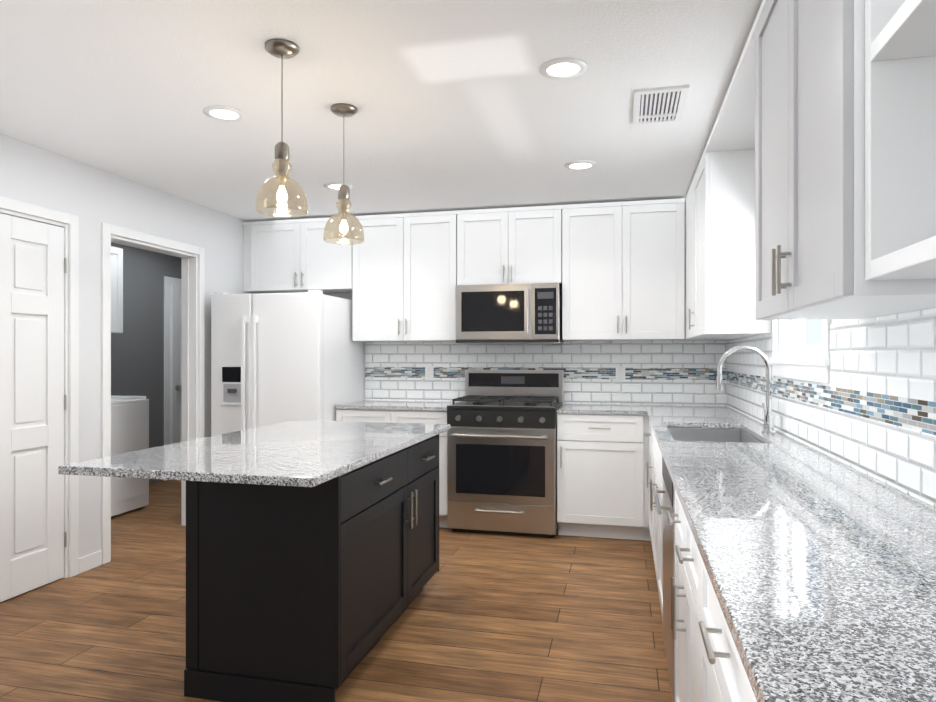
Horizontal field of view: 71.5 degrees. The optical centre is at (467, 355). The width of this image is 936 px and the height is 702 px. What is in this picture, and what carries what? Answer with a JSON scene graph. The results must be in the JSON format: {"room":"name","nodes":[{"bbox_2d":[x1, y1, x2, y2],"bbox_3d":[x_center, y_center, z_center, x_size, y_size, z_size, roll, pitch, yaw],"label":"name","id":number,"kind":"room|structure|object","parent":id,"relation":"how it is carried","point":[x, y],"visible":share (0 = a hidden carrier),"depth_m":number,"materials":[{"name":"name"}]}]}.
{"room":"kitchen","nodes":[
{"label":"kitchen","id":0,"kind":"room"},
{"bbox_2d":[0,134,255,576],"bbox_3d":[-2.567,0.070,3.135,0.120,2.460,9.440,0,0,14],"label":"wall","id":1,"kind":"structure","parent":0,"point":[92,198],"depth_m":4.01,"materials":[{"name":"paint"}]},
{"bbox_2d":[0,213,66,601],"bbox_3d":[-2.429,0.273,3.416,0.110,2.038,0.784,0,0,14],"label":"closed door","id":2,"kind":"structure","parent":1,"relation":"in","point":[33,402],"depth_m":3.59,"materials":[{"name":"white wood"}]},
{"bbox_2d":[0,196,78,577],"bbox_3d":[-2.497,0.235,3.427,0.152,2.130,0.940,0,0,14],"label":"door frame","id":3,"kind":"structure","parent":1,"relation":"attached to","point":[28,209],"depth_m":3.81,"materials":[{"name":"white wood"}]},
{"bbox_2d":[79,550,101,573],"bbox_3d":[-2.473,1.254,1.235,0.950,0.090,5.550,0,0,14],"label":"baseboard","id":4,"kind":"structure","parent":1,"relation":"attached to","point":[90,561],"depth_m":3.95,"materials":[{"name":"white wood"}]},
{"bbox_2d":[101,223,204,563],"bbox_3d":[-2.227,0.235,4.552,0.152,2.130,1.005,0,0,14],"label":"trim","id":5,"kind":"structure","parent":1,"relation":"attached to","point":[192,338],"depth_m":4.95,"materials":[{"name":"white wood"}]},
{"bbox_2d":[111,242,180,483],"bbox_3d":[-3.441,0.071,5.916,0.120,2.460,4.440,0,0,14],"label":"wall","id":6,"kind":"structure","parent":0,"point":[137,356],"depth_m":6.49,"materials":[{"name":"paint"}]},
{"bbox_2d":[111,246,122,332],"bbox_3d":[-3.298,-0.574,5.430,0.383,0.750,0.758,0,0,14],"label":"wall cabinet","id":7,"kind":"object","parent":6,"relation":"attached to","point":[116,290],"visible":0.17,"depth_m":5.70,"materials":[{"name":"white wood"}]},
{"bbox_2d":[164,276,180,480],"bbox_3d":[-3.050,0.237,7.252,0.014,2.130,0.980,0,0,14],"label":"door frame","id":8,"kind":"structure","parent":6,"relation":"attached to","point":[168,281],"depth_m":6.81,"materials":[{"name":"white wood"}]},
{"bbox_2d":[170,285,180,443],"bbox_3d":[-3.001,0.272,7.245,0.110,2.040,0.830,0,0,14],"label":"laundry door","id":9,"kind":"structure","parent":6,"relation":"in","point":[175,363],"depth_m":6.89,"materials":[{"name":"white wood"}]},
{"bbox_2d":[0,480,672,701],"bbox_3d":[-1.325,1.350,2.836,5.675,0.100,9.440,0,0,14],"label":"floor","id":10,"kind":"structure","parent":0,"point":[484,617],"depth_m":3.10,"materials":[{"name":"brown wood"}]},
{"bbox_2d":[111,395,148,515],"bbox_3d":[-3.152,0.751,5.337,0.694,1.100,0.670,0,0,14],"label":"washer","id":11,"kind":"object","parent":10,"relation":"on","point":[129,423],"visible":0.21,"depth_m":5.36,"materials":[{"name":"white metal"}]},
{"bbox_2d":[211,290,363,435],"bbox_3d":[-1.440,0.407,5.279,0.910,1.788,0.905,0,0,14],"label":"fridge","id":12,"kind":"object","parent":10,"relation":"on","point":[276,358],"visible":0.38,"depth_m":4.90,"materials":[{"name":"white metal"}]},
{"bbox_2d":[184,434,438,701],"bbox_3d":[-0.604,0.855,3.042,0.671,0.889,1.316,0,0,14],"label":"kitchen island","id":13,"kind":"object","parent":10,"relation":"on","point":[300,594],"visible":0.85,"depth_m":2.44,"materials":[{"name":"black wood"}]},
{"bbox_2d":[58,420,449,486],"bbox_3d":[-0.756,0.395,2.926,0.960,0.030,1.640,0,0,14],"label":"island countertop","id":14,"kind":"structure","parent":13,"relation":"on","point":[300,453],"depth_m":2.50,"materials":[{"name":"stone"}]},
{"bbox_2d":[336,409,447,527],"bbox_3d":[-0.514,0.857,5.217,0.897,0.888,0.609,0,0,14],"label":"base cabinet","id":15,"kind":"object","parent":10,"relation":"on","point":[347,415],"depth_m":4.88,"materials":[{"name":"white wood"}]},
{"bbox_2d":[335,400,460,410],"bbox_3d":[-0.515,0.396,5.209,0.896,0.030,0.623,0,0,14],"label":"countertop","id":16,"kind":"structure","parent":15,"relation":"on","point":[364,404],"depth_m":4.99,"materials":[{"name":"stone"}]},
{"bbox_2d":[447,370,563,537],"bbox_3d":[0.298,0.708,4.958,0.792,1.185,0.716,0,0,14],"label":"range","id":17,"kind":"object","parent":10,"relation":"on","point":[502,455],"visible":0.98,"depth_m":4.69,"materials":[{"name":"silver metal"}]},
{"bbox_2d":[557,413,639,539],"bbox_3d":[1.022,0.857,4.848,0.653,0.888,0.609,0,0,14],"label":"base cabinet","id":18,"kind":"object","parent":10,"relation":"on","point":[614,479],"depth_m":4.57,"materials":[{"name":"white wood"}]},
{"bbox_2d":[640,415,647,540],"bbox_3d":[1.582,0.857,4.683,0.623,0.888,0.667,0,0,14],"label":"base cabinet","id":19,"kind":"object","parent":10,"relation":"on","point":[643,418],"depth_m":4.50,"materials":[{"name":"white wood"}]},
{"bbox_2d":[557,403,642,414],"bbox_3d":[0.997,0.396,4.838,0.610,0.030,0.638,0,0,14],"label":"countertop","id":20,"kind":"structure","parent":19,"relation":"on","point":[567,408],"depth_m":4.61,"materials":[{"name":"stone"}]},
{"bbox_2d":[648,465,655,571],"bbox_3d":[1.264,0.990,3.288,0.589,0.620,1.149,0,0,14],"label":"base cabinet","id":21,"kind":"object","parent":10,"relation":"on","point":[651,472],"depth_m":3.80,"materials":[{"name":"white wood"}]},
{"bbox_2d":[656,445,668,664],"bbox_3d":[1.055,0.856,2.434,0.597,0.888,0.727,0,0,14],"label":"dishwasher","id":22,"kind":"object","parent":10,"relation":"on","point":[662,472],"depth_m":2.75,"materials":[{"name":"silver metal"}]},
{"bbox_2d":[668,473,687,701],"bbox_3d":[0.894,0.855,1.768,0.597,0.888,0.761,0,0,14],"label":"base cabinet","id":23,"kind":"object","parent":10,"relation":"on","point":[677,520],"depth_m":2.08,"materials":[{"name":"white wood"}]},
{"bbox_2d":[648,419,727,468],"bbox_3d":[1.452,0.856,4.072,0.589,0.888,0.698,0,0,14],"label":"base cabinet","id":24,"kind":"object","parent":10,"relation":"on","point":[652,442],"depth_m":4.08,"materials":[{"name":"white wood"}]},
{"bbox_2d":[688,523,756,701],"bbox_3d":[0.721,0.855,1.046,0.597,0.888,0.842,0,0,14],"label":"base cabinet","id":25,"kind":"object","parent":10,"relation":"on","point":[716,671],"depth_m":1.34,"materials":[{"name":"white wood"}]},
{"bbox_2d":[643,404,935,701],"bbox_3d":[1.141,0.395,2.814,0.608,0.030,4.508,0,0,14],"label":"countertop","id":26,"kind":"structure","parent":25,"relation":"on","point":[820,567],"depth_m":1.20,"materials":[{"name":"stone"}]},
{"bbox_2d":[667,427,761,442],"bbox_3d":[1.226,0.541,3.278,0.434,0.257,0.874,0,0,14],"label":"sink","id":27,"kind":"object","parent":26,"relation":"in","point":[709,434],"depth_m":3.68,"materials":[{"name":"metal"}]},
{"bbox_2d":[716,345,774,432],"bbox_3d":[1.390,0.164,3.268,0.277,0.431,0.107,0,0,14],"label":"faucet","id":28,"kind":"object","parent":26,"relation":"on","point":[768,422],"visible":1,"depth_m":3.22,"materials":[{"name":"silver metal"}]},
{"bbox_2d":[0,0,762,221],"bbox_3d":[-1.325,-1.210,2.837,5.675,0.100,9.440,0,0,14],"label":"ceiling","id":29,"kind":"structure","parent":0,"point":[462,104],"depth_m":2.88,"materials":[{"name":"white paint"}]},
{"bbox_2d":[203,105,244,120],"bbox_3d":[-1.165,-1.155,3.107,0.190,0.010,0.190,0,0,14],"label":"recessed light","id":30,"kind":"object","parent":29,"relation":"in","point":[222,113],"visible":1,"depth_m":3.10,"materials":[{"name":"white plastic"}]},
{"bbox_2d":[256,38,307,217],"bbox_3d":[-0.698,-0.848,2.440,0.188,0.625,0.188,0,0,14],"label":"pendant light","id":31,"kind":"object","parent":29,"relation":"hanging from","point":[280,186],"visible":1,"depth_m":2.41,"materials":[{"name":"glass"}]},
{"bbox_2d":[324,182,351,189],"bbox_3d":[-0.886,-1.154,4.439,0.190,0.010,0.190,0,0,14],"label":"recessed light","id":32,"kind":"object","parent":29,"relation":"in","point":[334,185],"visible":0.83,"depth_m":4.41,"materials":[{"name":"white plastic"}]},
{"bbox_2d":[323,103,363,244],"bbox_3d":[-0.582,-0.848,3.049,0.188,0.625,0.188,0,0,14],"label":"pendant light","id":33,"kind":"object","parent":29,"relation":"hanging from","point":[347,220],"visible":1,"depth_m":3.01,"materials":[{"name":"glass"}]},
{"bbox_2d":[540,57,586,79],"bbox_3d":[0.385,-1.155,2.622,0.190,0.010,0.190,0,0,14],"label":"recessed light","id":34,"kind":"object","parent":29,"relation":"in","point":[564,68],"visible":1,"depth_m":2.61,"materials":[{"name":"white plastic"}]},
{"bbox_2d":[565,160,595,169],"bbox_3d":[0.683,-1.155,3.949,0.190,0.010,0.190,0,0,14],"label":"recessed light","id":35,"kind":"object","parent":29,"relation":"in","point":[580,165],"visible":0.98,"depth_m":3.93,"materials":[{"name":"white plastic"}]},
{"bbox_2d":[633,85,688,125],"bbox_3d":[0.885,-1.154,3.016,0.230,0.012,0.420,0,0,14],"label":"ceiling vent","id":36,"kind":"object","parent":29,"relation":"in","point":[659,105],"visible":0.98,"depth_m":2.99,"materials":[{"name":"grey plastic"}]},
{"bbox_2d":[323,293,651,399],"bbox_3d":[0.136,0.071,5.448,4.055,2.460,0.120,0,0,14],"label":"wall","id":37,"kind":"structure","parent":0,"point":[349,296],"depth_m":5.67,"materials":[{"name":"paint"}]},
{"bbox_2d":[242,217,353,293],"bbox_3d":[-1.399,-0.844,5.585,1.002,0.590,0.328,0,0,14],"label":"upper cabinet","id":38,"kind":"object","parent":37,"relation":"attached to","point":[293,255],"depth_m":5.44,"materials":[{"name":"white wood"}]},
{"bbox_2d":[342,210,465,341],"bbox_3d":[-0.480,-0.629,5.364,1.004,1.020,0.328,0,0,14],"label":"upper cabinet","id":39,"kind":"object","parent":37,"relation":"attached to","point":[408,267],"depth_m":5.20,"materials":[{"name":"white wood"}]},
{"bbox_2d":[466,205,561,284],"bbox_3d":[0.348,-0.844,5.165,0.814,0.590,0.328,0,0,14],"label":"upper cabinet","id":40,"kind":"object","parent":37,"relation":"attached to","point":[515,245],"depth_m":5.00,"materials":[{"name":"white wood"}]},
{"bbox_2d":[455,283,563,343],"bbox_3d":[0.330,-0.322,5.091,0.796,0.445,0.454,0,0,14],"label":"microwave","id":41,"kind":"object","parent":40,"relation":"attached to","point":[508,313],"visible":0.98,"depth_m":4.92,"materials":[{"name":"silver metal"}]},
{"bbox_2d":[365,340,726,405],"bbox_3d":[0.543,0.141,5.284,2.944,0.519,0.008,0,0,14],"label":"wall tile","id":42,"kind":"structure","parent":37,"relation":"attached to","point":[651,354],"depth_m":5.20,"materials":[{"name":"white tile"}]},
{"bbox_2d":[425,366,433,379],"bbox_3d":[-0.326,0.143,5.484,0.074,0.115,0.005,0,0,14],"label":"electrical outlet plate","id":43,"kind":"object","parent":42,"relation":"attached to","point":[429,370],"depth_m":5.48,"materials":[{"name":"white plastic"}]},
{"bbox_2d":[365,367,726,379],"bbox_3d":[0.538,0.141,5.280,2.936,0.090,0.001,0,0,14],"label":"mosaic","id":44,"kind":"object","parent":42,"relation":"attached to","point":[610,373],"visible":0.79,"depth_m":5.18},
{"bbox_2d":[616,367,624,380],"bbox_3d":[1.200,0.143,5.117,0.074,0.115,0.005,0,0,14],"label":"electrical outlet plate","id":45,"kind":"object","parent":42,"relation":"attached to","point":[620,373],"depth_m":5.11,"materials":[{"name":"white plastic"}]},
{"bbox_2d":[562,198,684,340],"bbox_3d":[1.148,-0.629,4.973,0.945,1.020,0.328,0,0,14],"label":"upper cabinet","id":46,"kind":"object","parent":37,"relation":"attached to","point":[616,270],"depth_m":4.80,"materials":[{"name":"white wood"}]},
{"bbox_2d":[730,308,931,385],"bbox_3d":[1.154,0.069,1.264,0.120,2.460,7.540,0,0,14],"label":"wall","id":47,"kind":"structure","parent":0,"point":[833,321],"depth_m":2.65,"materials":[{"name":"paint"}]},
{"bbox_2d":[683,186,690,339],"bbox_3d":[1.662,-0.630,4.356,0.333,1.020,0.666,0,0,14],"label":"upper cabinet","id":48,"kind":"object","parent":47,"relation":"attached to","point":[688,198],"depth_m":4.49,"materials":[{"name":"white wood"}]},
{"bbox_2d":[691,140,771,339],"bbox_3d":[1.527,-0.630,3.797,0.333,1.020,0.600,0,0,14],"label":"upper cabinet","id":49,"kind":"object","parent":47,"relation":"attached to","point":[721,183],"depth_m":3.52,"materials":[{"name":"white wood"}]},
{"bbox_2d":[769,319,830,382],"bbox_3d":[1.538,-0.410,2.920,0.146,1.030,0.970,0,0,14],"label":"window","id":50,"kind":"structure","parent":47,"relation":"in","point":[798,358],"depth_m":3.01,"materials":[{"name":"white glass"}]},
{"bbox_2d":[727,308,935,507],"bbox_3d":[1.391,0.140,2.524,0.008,0.519,4.962,0,0,14],"label":"wall tile","id":51,"kind":"structure","parent":47,"relation":"attached to","point":[893,355],"depth_m":2.06,"materials":[{"name":"white tile"}]},
{"bbox_2d":[727,371,935,434],"bbox_3d":[1.386,0.158,2.525,0.001,0.083,4.960,0,0,14],"label":"mosaic","id":52,"kind":"object","parent":51,"relation":"attached to","point":[916,414],"depth_m":2.17},
{"bbox_2d":[751,0,935,323],"bbox_3d":[1.028,-0.631,1.721,0.333,1.020,0.909,0,0,14],"label":"upper cabinet","id":53,"kind":"object","parent":47,"relation":"attached to","point":[775,214],"depth_m":1.60,"materials":[{"name":"white wood"}]},
{"bbox_2d":[865,0,935,279],"bbox_3d":[0.810,-0.646,0.733,0.295,0.990,1.106,0,0,14],"label":"open shelf","id":54,"kind":"object","parent":47,"relation":"attached to","point":[900,139],"visible":1,"depth_m":1.26,"materials":[{"name":"white wood"}]}
]}

